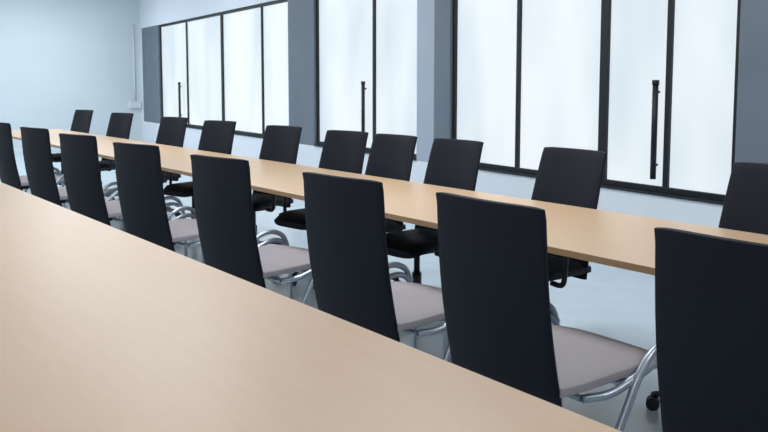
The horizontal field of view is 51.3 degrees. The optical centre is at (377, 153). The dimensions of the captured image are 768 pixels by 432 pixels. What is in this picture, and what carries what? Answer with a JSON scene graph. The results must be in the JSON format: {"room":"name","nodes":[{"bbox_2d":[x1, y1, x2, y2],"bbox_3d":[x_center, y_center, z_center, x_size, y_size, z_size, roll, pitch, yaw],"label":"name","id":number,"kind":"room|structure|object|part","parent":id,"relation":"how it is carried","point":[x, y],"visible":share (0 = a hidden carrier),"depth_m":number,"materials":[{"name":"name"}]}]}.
{"room":"conference room","nodes":[
{"label":"conference room","id":0,"kind":"room"},
{"bbox_2d":[0,0,142,147],"bbox_3d":[-8.364,-1.610,14.849,8.260,3.300,0.201,-3,6,-32],"label":"wall","id":1,"kind":"structure","parent":0,"point":[58,58],"depth_m":16.04,"materials":[{"name":"paint"}]},
{"bbox_2d":[14,147,60,151],"bbox_3d":[-8.323,0.002,14.889,7.825,0.080,0.017,-3,6,-32],"label":"baseboard","id":2,"kind":"structure","parent":1,"relation":"attached to","point":[52,148],"depth_m":15.71,"materials":[{"name":"white plastic"}]},
{"bbox_2d":[129,25,141,107],"bbox_3d":[-5.086,-1.818,16.704,0.240,1.730,0.070,-3,6,-32],"label":"conduit","id":3,"kind":"object","parent":1,"relation":"attached to","point":[132,104],"visible":1,"depth_m":16.72,"materials":[{"name":"white plastic"}]},
{"bbox_2d":[0,150,662,431],"bbox_3d":[-3.005,0.840,6.351,8.260,0.100,20.600,-3,6,-32],"label":"floor","id":4,"kind":"structure","parent":0,"point":[615,303],"depth_m":4.91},
{"bbox_2d":[0,122,65,207],"bbox_3d":[-3.180,0.191,7.506,0.731,0.992,0.593,-5,7,-45],"label":"chair","id":5,"kind":"object","parent":4,"relation":"on","point":[9,175],"visible":0.35,"depth_m":7.19,"materials":[{"name":"black fabric"}]},
{"bbox_3d":[-3.392,0.040,7.282,0.133,0.652,0.465,-5,7,-45],"label":"backrest","id":6,"kind":"part","parent":5,"relation":"part of","materials":[{"name":"black fabric"}]},
{"bbox_3d":[-3.159,0.254,7.532,0.570,0.088,0.500,-5,7,-45],"label":"seat","id":7,"kind":"part","parent":5,"relation":"part of","materials":[{"name":"grey fabric"}]},
{"bbox_3d":[-3.130,0.415,7.575,0.592,0.532,0.593,-5,7,-45],"label":"tube frame","id":8,"kind":"part","parent":5,"relation":"part of","materials":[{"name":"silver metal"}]},
{"bbox_2d":[20,127,117,206],"bbox_3d":[-2.512,0.266,6.642,0.593,0.992,0.731,4,7,41],"label":"chair","id":9,"kind":"object","parent":4,"relation":"on","point":[36,146],"visible":0.47,"depth_m":6.34,"materials":[{"name":"black fabric"}]},
{"bbox_3d":[-2.708,0.116,6.403,0.465,0.652,0.133,4,7,41],"label":"backrest","id":10,"kind":"part","parent":9,"relation":"part of","materials":[{"name":"black fabric"}]},
{"bbox_3d":[-2.493,0.329,6.669,0.500,0.088,0.570,4,7,41],"label":"seat","id":11,"kind":"part","parent":9,"relation":"part of","materials":[{"name":"grey fabric"}]},
{"bbox_3d":[-2.466,0.491,6.714,0.593,0.532,0.592,4,7,41],"label":"tube frame","id":12,"kind":"part","parent":9,"relation":"part of","materials":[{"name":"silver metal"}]},
{"bbox_2d":[52,110,93,184],"bbox_3d":[-3.957,-0.042,10.095,0.600,1.003,0.653,4,7,40],"label":"swivel chair","id":13,"kind":"object","parent":4,"relation":"on","point":[81,122],"visible":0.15,"depth_m":10.23,"materials":[{"name":"black fabric"}]},
{"bbox_3d":[-3.980,0.045,10.086,0.460,0.088,0.440,4,7,40],"label":"seat","id":14,"kind":"part","parent":13,"relation":"part of","materials":[{"name":"black fabric"}]},
{"bbox_3d":[-3.813,-0.247,10.260,0.460,0.623,0.188,4,7,40],"label":"backrest","id":15,"kind":"part","parent":13,"relation":"part of","materials":[{"name":"black fabric"}]},
{"bbox_2d":[99,113,133,200],"bbox_3d":[-3.121,0.052,9.025,0.600,1.003,0.653,4,6,38],"label":"swivel chair","id":16,"kind":"object","parent":4,"relation":"on","point":[119,126],"visible":0.28,"depth_m":9.16,"materials":[{"name":"black fabric"}]},
{"bbox_3d":[-3.143,0.139,9.016,0.460,0.088,0.440,4,6,38],"label":"seat","id":17,"kind":"part","parent":16,"relation":"part of","materials":[{"name":"black fabric"}]},
{"bbox_3d":[-2.983,-0.153,9.195,0.460,0.623,0.188,4,6,38],"label":"backrest","id":18,"kind":"part","parent":16,"relation":"part of","materials":[{"name":"black fabric"}]},
{"bbox_2d":[59,133,187,256],"bbox_3d":[-1.859,0.340,5.800,0.593,0.992,0.731,4,6,39],"label":"chair","id":19,"kind":"object","parent":4,"relation":"on","point":[79,153],"visible":0.63,"depth_m":5.50,"materials":[{"name":"black fabric"}]},
{"bbox_3d":[-2.048,0.191,5.554,0.465,0.652,0.133,4,6,39],"label":"backrest","id":20,"kind":"part","parent":19,"relation":"part of","materials":[{"name":"black fabric"}]},
{"bbox_3d":[-1.841,0.403,5.828,0.500,0.088,0.570,4,6,39],"label":"seat","id":21,"kind":"part","parent":19,"relation":"part of","materials":[{"name":"grey fabric"}]},
{"bbox_3d":[-1.815,0.564,5.874,0.593,0.532,0.592,4,6,39],"label":"tube frame","id":22,"kind":"part","parent":19,"relation":"part of","materials":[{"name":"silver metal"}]},
{"bbox_2d":[119,117,187,220],"bbox_3d":[-2.231,0.152,7.879,0.600,1.003,0.653,4,6,39],"label":"swivel chair","id":23,"kind":"object","parent":4,"relation":"on","point":[171,131],"visible":0.26,"depth_m":8.03,"materials":[{"name":"black fabric"}]},
{"bbox_3d":[-2.089,-0.053,8.047,0.460,0.623,0.188,4,6,39],"label":"backrest","id":24,"kind":"part","parent":23,"relation":"part of","materials":[{"name":"black fabric"}]},
{"bbox_3d":[-2.253,0.239,7.870,0.460,0.088,0.440,4,6,39],"label":"seat","id":25,"kind":"part","parent":23,"relation":"part of","materials":[{"name":"black fabric"}]},
{"bbox_2d":[113,142,258,263],"bbox_3d":[-1.199,0.414,4.954,0.593,0.992,0.731,4,7,40],"label":"chair","id":26,"kind":"object","parent":4,"relation":"on","point":[138,170],"visible":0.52,"depth_m":4.67,"materials":[{"name":"black fabric"}]},
{"bbox_3d":[-1.392,0.264,4.712,0.465,0.652,0.133,4,7,40],"label":"backrest","id":27,"kind":"part","parent":26,"relation":"part of","materials":[{"name":"black fabric"}]},
{"bbox_3d":[-1.180,0.477,4.981,0.500,0.088,0.570,4,7,40],"label":"seat","id":28,"kind":"part","parent":26,"relation":"part of","materials":[{"name":"grey fabric"}]},
{"bbox_3d":[-1.154,0.638,5.027,0.593,0.532,0.592,4,7,40],"label":"tube frame","id":29,"kind":"part","parent":26,"relation":"part of","materials":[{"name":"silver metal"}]},
{"bbox_2d":[164,120,236,218],"bbox_3d":[-1.609,0.222,7.085,0.600,1.003,0.653,4,6,37],"label":"swivel chair","id":30,"kind":"object","parent":4,"relation":"on","point":[217,136],"visible":0.27,"depth_m":7.21,"materials":[{"name":"black fabric"}]},
{"bbox_3d":[-1.631,0.309,7.075,0.460,0.088,0.440,4,6,37],"label":"seat","id":31,"kind":"part","parent":30,"relation":"part of","materials":[{"name":"black fabric"}]},
{"bbox_3d":[-1.474,0.016,7.258,0.460,0.623,0.188,4,6,37],"label":"backrest","id":32,"kind":"part","parent":30,"relation":"part of","materials":[{"name":"black fabric"}]},
{"bbox_2d":[190,154,313,303],"bbox_3d":[-0.535,0.488,4.107,0.593,0.992,0.731,5,7,43],"label":"chair","id":33,"kind":"object","parent":4,"relation":"on","point":[222,192],"visible":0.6,"depth_m":3.84,"materials":[{"name":"black fabric"}]},
{"bbox_3d":[-0.739,0.338,3.875,0.465,0.652,0.133,5,7,43],"label":"backrest","id":34,"kind":"part","parent":33,"relation":"part of","materials":[{"name":"black fabric"}]},
{"bbox_3d":[-0.515,0.551,4.133,0.500,0.088,0.570,5,7,43],"label":"seat","id":35,"kind":"part","parent":33,"relation":"part of","materials":[{"name":"grey fabric"}]},
{"bbox_3d":[-0.487,0.713,4.177,0.593,0.532,0.592,5,7,43],"label":"tube frame","id":36,"kind":"part","parent":33,"relation":"part of","materials":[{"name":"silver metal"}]},
{"bbox_2d":[252,125,301,244],"bbox_3d":[-0.945,0.297,6.221,0.600,1.003,0.653,5,7,42],"label":"swivel chair","id":37,"kind":"object","parent":4,"relation":"on","point":[280,143],"visible":0.31,"depth_m":6.33,"materials":[{"name":"black fabric"}]},
{"bbox_3d":[-0.968,0.384,6.214,0.460,0.088,0.440,5,7,42],"label":"seat","id":38,"kind":"part","parent":37,"relation":"part of","materials":[{"name":"black fabric"}]},
{"bbox_3d":[-0.794,0.093,6.381,0.460,0.623,0.188,5,7,42],"label":"backrest","id":39,"kind":"part","parent":37,"relation":"part of","materials":[{"name":"black fabric"}]},
{"bbox_2d":[0,182,621,431],"bbox_3d":[-2.370,0.603,4.242,0.940,0.740,12.500,-4,6,-38],"label":"conference table","id":40,"kind":"object","parent":4,"relation":"on","point":[104,328],"visible":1,"depth_m":1.76,"materials":[{"name":"brown wood"}]},
{"bbox_2d":[274,130,368,285],"bbox_3d":[-0.420,0.357,5.544,0.600,1.003,0.653,5,7,44],"label":"swivel chair","id":41,"kind":"object","parent":4,"relation":"on","point":[342,150],"visible":0.3,"depth_m":5.65,"materials":[{"name":"black fabric"}]},
{"bbox_3d":[-0.444,0.443,5.537,0.460,0.088,0.440,5,7,44],"label":"seat","id":42,"kind":"part","parent":41,"relation":"part of","materials":[{"name":"black fabric"}]},
{"bbox_3d":[-0.263,0.152,5.699,0.460,0.623,0.188,5,7,44],"label":"backrest","id":43,"kind":"part","parent":41,"relation":"part of","materials":[{"name":"black fabric"}]},
{"bbox_2d":[313,133,417,288],"bbox_3d":[-0.107,0.392,5.136,0.653,1.003,0.600,-4,6,-40],"label":"swivel chair","id":44,"kind":"object","parent":4,"relation":"on","point":[391,156],"visible":0.16,"depth_m":5.25,"materials":[{"name":"black fabric"}]},
{"bbox_3d":[0.067,0.190,5.273,0.188,0.623,0.460,-4,6,-40],"label":"backrest","id":45,"kind":"part","parent":44,"relation":"part of","materials":[{"name":"black fabric"}]},
{"bbox_3d":[-0.132,0.479,5.132,0.440,0.088,0.460,-4,6,-40],"label":"seat","id":46,"kind":"part","parent":44,"relation":"part of","materials":[{"name":"black fabric"}]},
{"bbox_2d":[302,172,450,361],"bbox_3d":[0.102,0.559,3.294,0.731,0.992,0.593,-5,7,-43],"label":"chair","id":47,"kind":"object","parent":4,"relation":"on","point":[345,216],"visible":0.62,"depth_m":3.04,"materials":[{"name":"black fabric"}]},
{"bbox_3d":[-0.117,0.407,3.077,0.133,0.652,0.465,-5,7,-43],"label":"backrest","id":48,"kind":"part","parent":47,"relation":"part of","materials":[{"name":"black fabric"}]},
{"bbox_3d":[0.123,0.622,3.319,0.570,0.088,0.500,-5,7,-43],"label":"seat","id":49,"kind":"part","parent":47,"relation":"part of","materials":[{"name":"grey fabric"}]},
{"bbox_3d":[0.153,0.784,3.361,0.592,0.532,0.593,-5,7,-43],"label":"tube frame","id":50,"kind":"part","parent":47,"relation":"part of","materials":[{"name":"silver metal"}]},
{"bbox_2d":[12,129,767,362],"bbox_3d":[-0.762,0.494,5.484,0.860,0.740,12.500,-4,6,-38],"label":"conference table","id":51,"kind":"object","parent":4,"relation":"on","point":[614,239],"visible":0.28,"depth_m":3.77,"materials":[{"name":"brown wood"}]},
{"bbox_2d":[385,138,483,283],"bbox_3d":[0.254,0.433,4.673,0.653,1.003,0.600,-4,6,-38],"label":"swivel chair","id":52,"kind":"object","parent":4,"relation":"on","point":[452,163],"visible":0.35,"depth_m":4.72,"materials":[{"name":"black fabric"}]},
{"bbox_3d":[0.228,0.519,4.669,0.440,0.088,0.460,-4,6,-38],"label":"seat","id":53,"kind":"part","parent":52,"relation":"part of","materials":[{"name":"black fabric"}]},
{"bbox_3d":[0.433,0.231,4.804,0.188,0.623,0.460,-4,6,-38],"label":"backrest","id":54,"kind":"part","parent":52,"relation":"part of","materials":[{"name":"black fabric"}]},
{"bbox_2d":[436,192,656,431],"bbox_3d":[0.595,0.614,2.663,0.731,0.992,0.593,-4,6,-37],"label":"chair","id":55,"kind":"object","parent":4,"relation":"on","point":[500,315],"visible":0.81,"depth_m":2.43,"materials":[{"name":"black fabric"}]},
{"bbox_3d":[0.356,0.461,2.469,0.133,0.652,0.465,-4,6,-37],"label":"backrest","id":56,"kind":"part","parent":55,"relation":"part of","materials":[{"name":"black fabric"}]},
{"bbox_3d":[0.651,0.840,2.724,0.592,0.532,0.593,-4,6,-37],"label":"tube frame","id":57,"kind":"part","parent":55,"relation":"part of","materials":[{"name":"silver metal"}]},
{"bbox_3d":[0.618,0.678,2.685,0.570,0.088,0.500,-4,6,-37],"label":"seat","id":58,"kind":"part","parent":55,"relation":"part of","materials":[{"name":"grey fabric"}]},
{"bbox_2d":[531,147,606,287],"bbox_3d":[0.773,0.491,4.006,0.653,1.003,0.600,-3,6,-34],"label":"swivel chair","id":59,"kind":"object","parent":4,"relation":"on","point":[566,176],"visible":0.25,"depth_m":4.07,"materials":[{"name":"black fabric"}]},
{"bbox_3d":[0.746,0.577,4.004,0.440,0.088,0.460,-3,6,-34],"label":"seat","id":60,"kind":"part","parent":59,"relation":"part of","materials":[{"name":"black fabric"}]},
{"bbox_2d":[646,162,767,410],"bbox_3d":[1.423,0.564,3.172,0.653,1.003,0.600,-3,6,-34],"label":"swivel chair","id":61,"kind":"object","parent":4,"relation":"on","point":[745,206],"visible":0.12,"depth_m":3.38,"materials":[{"name":"black fabric"}]},
{"bbox_3d":[1.612,0.363,3.290,0.188,0.623,0.460,-3,6,-34],"label":"backrest","id":62,"kind":"part","parent":61,"relation":"part of","materials":[{"name":"black fabric"}]},
{"bbox_2d":[654,227,767,431],"bbox_3d":[1.085,0.669,2.034,0.731,0.992,0.593,-4,6,-38],"label":"chair","id":63,"kind":"object","parent":4,"relation":"on","point":[711,292],"visible":1,"depth_m":1.86,"materials":[{"name":"black fabric"}]},
{"bbox_2d":[139,0,767,227],"bbox_3d":[0.416,-1.038,8.308,0.221,3.300,20.200,-3,6,-32],"label":"wall","id":64,"kind":"structure","parent":0,"point":[434,17],"depth_m":7.94,"materials":[{"name":"paint"}]},
{"bbox_2d":[159,0,287,136],"bbox_3d":[-2.701,-1.335,13.252,0.061,1.930,5.900,-3,6,-32],"label":"frame","id":65,"kind":"object","parent":64,"relation":"attached to","point":[262,5],"visible":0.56,"depth_m":12.86,"materials":[{"name":"black metal"}]},
{"bbox_2d":[161,2,288,138],"bbox_3d":[-2.728,-1.319,13.236,0.092,1.900,5.900,-3,6,-32],"label":"window","id":66,"kind":"structure","parent":64,"relation":"in","point":[186,127],"depth_m":12.55,"materials":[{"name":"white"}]},
{"bbox_2d":[178,82,181,116],"bbox_3d":[-3.650,-0.963,14.761,0.069,0.705,0.048,-3,6,-32],"label":"bar","id":67,"kind":"object","parent":66,"relation":"attached to","point":[179,83],"visible":0.9,"depth_m":14.74,"materials":[{"name":"black"}]},
{"bbox_3d":[-2.699,-1.335,13.253,0.016,1.870,5.840,-3,6,-32],"label":"pane","id":68,"kind":"part","parent":66,"relation":"part of","materials":[{"name":"white glass"}]},
{"bbox_2d":[313,0,416,160],"bbox_3d":[-0.183,-0.959,9.129,0.086,1.900,2.290,-3,6,-32],"label":"window","id":69,"kind":"structure","parent":64,"relation":"in","point":[414,159],"depth_m":9.08,"materials":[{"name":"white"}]},
{"bbox_2d":[361,81,365,131],"bbox_3d":[-0.161,-0.470,9.133,0.069,0.705,0.048,-3,6,-32],"label":"bar","id":70,"kind":"object","parent":69,"relation":"attached to","point":[363,88],"visible":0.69,"depth_m":9.11,"materials":[{"name":"black"}]},
{"bbox_3d":[-0.153,-0.976,9.146,0.015,1.870,2.230,-3,6,-32],"label":"pane","id":71,"kind":"part","parent":69,"relation":"part of","materials":[{"name":"white glass"}]},
{"bbox_2d":[316,0,415,158],"bbox_3d":[-0.155,-0.976,9.145,0.060,1.930,2.290,-3,6,-32],"label":"frame","id":72,"kind":"object","parent":64,"relation":"attached to","point":[319,142],"visible":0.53,"depth_m":9.07,"materials":[{"name":"black metal"}]},
{"bbox_2d":[452,0,740,201],"bbox_3d":[1.542,-0.736,6.407,0.060,1.930,3.050,-3,6,-32],"label":"frame","id":73,"kind":"object","parent":64,"relation":"attached to","point":[605,37],"visible":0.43,"depth_m":6.05,"materials":[{"name":"black metal"}]},
{"bbox_2d":[457,0,737,204],"bbox_3d":[1.515,-0.720,6.392,0.086,1.900,3.050,-3,6,-32],"label":"window","id":74,"kind":"structure","parent":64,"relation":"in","point":[483,169],"depth_m":6.08,"materials":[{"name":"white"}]},
{"bbox_3d":[1.544,-0.736,6.409,0.015,1.870,2.990,-3,6,-32],"label":"pane","id":75,"kind":"part","parent":74,"relation":"part of","materials":[{"name":"white glass"}]},
{"bbox_2d":[650,80,659,178],"bbox_3d":[1.973,-0.169,5.691,0.069,0.705,0.048,-3,6,-32],"label":"bar","id":76,"kind":"object","parent":74,"relation":"attached to","point":[655,83],"visible":1,"depth_m":5.67,"materials":[{"name":"black metal"}]}
]}

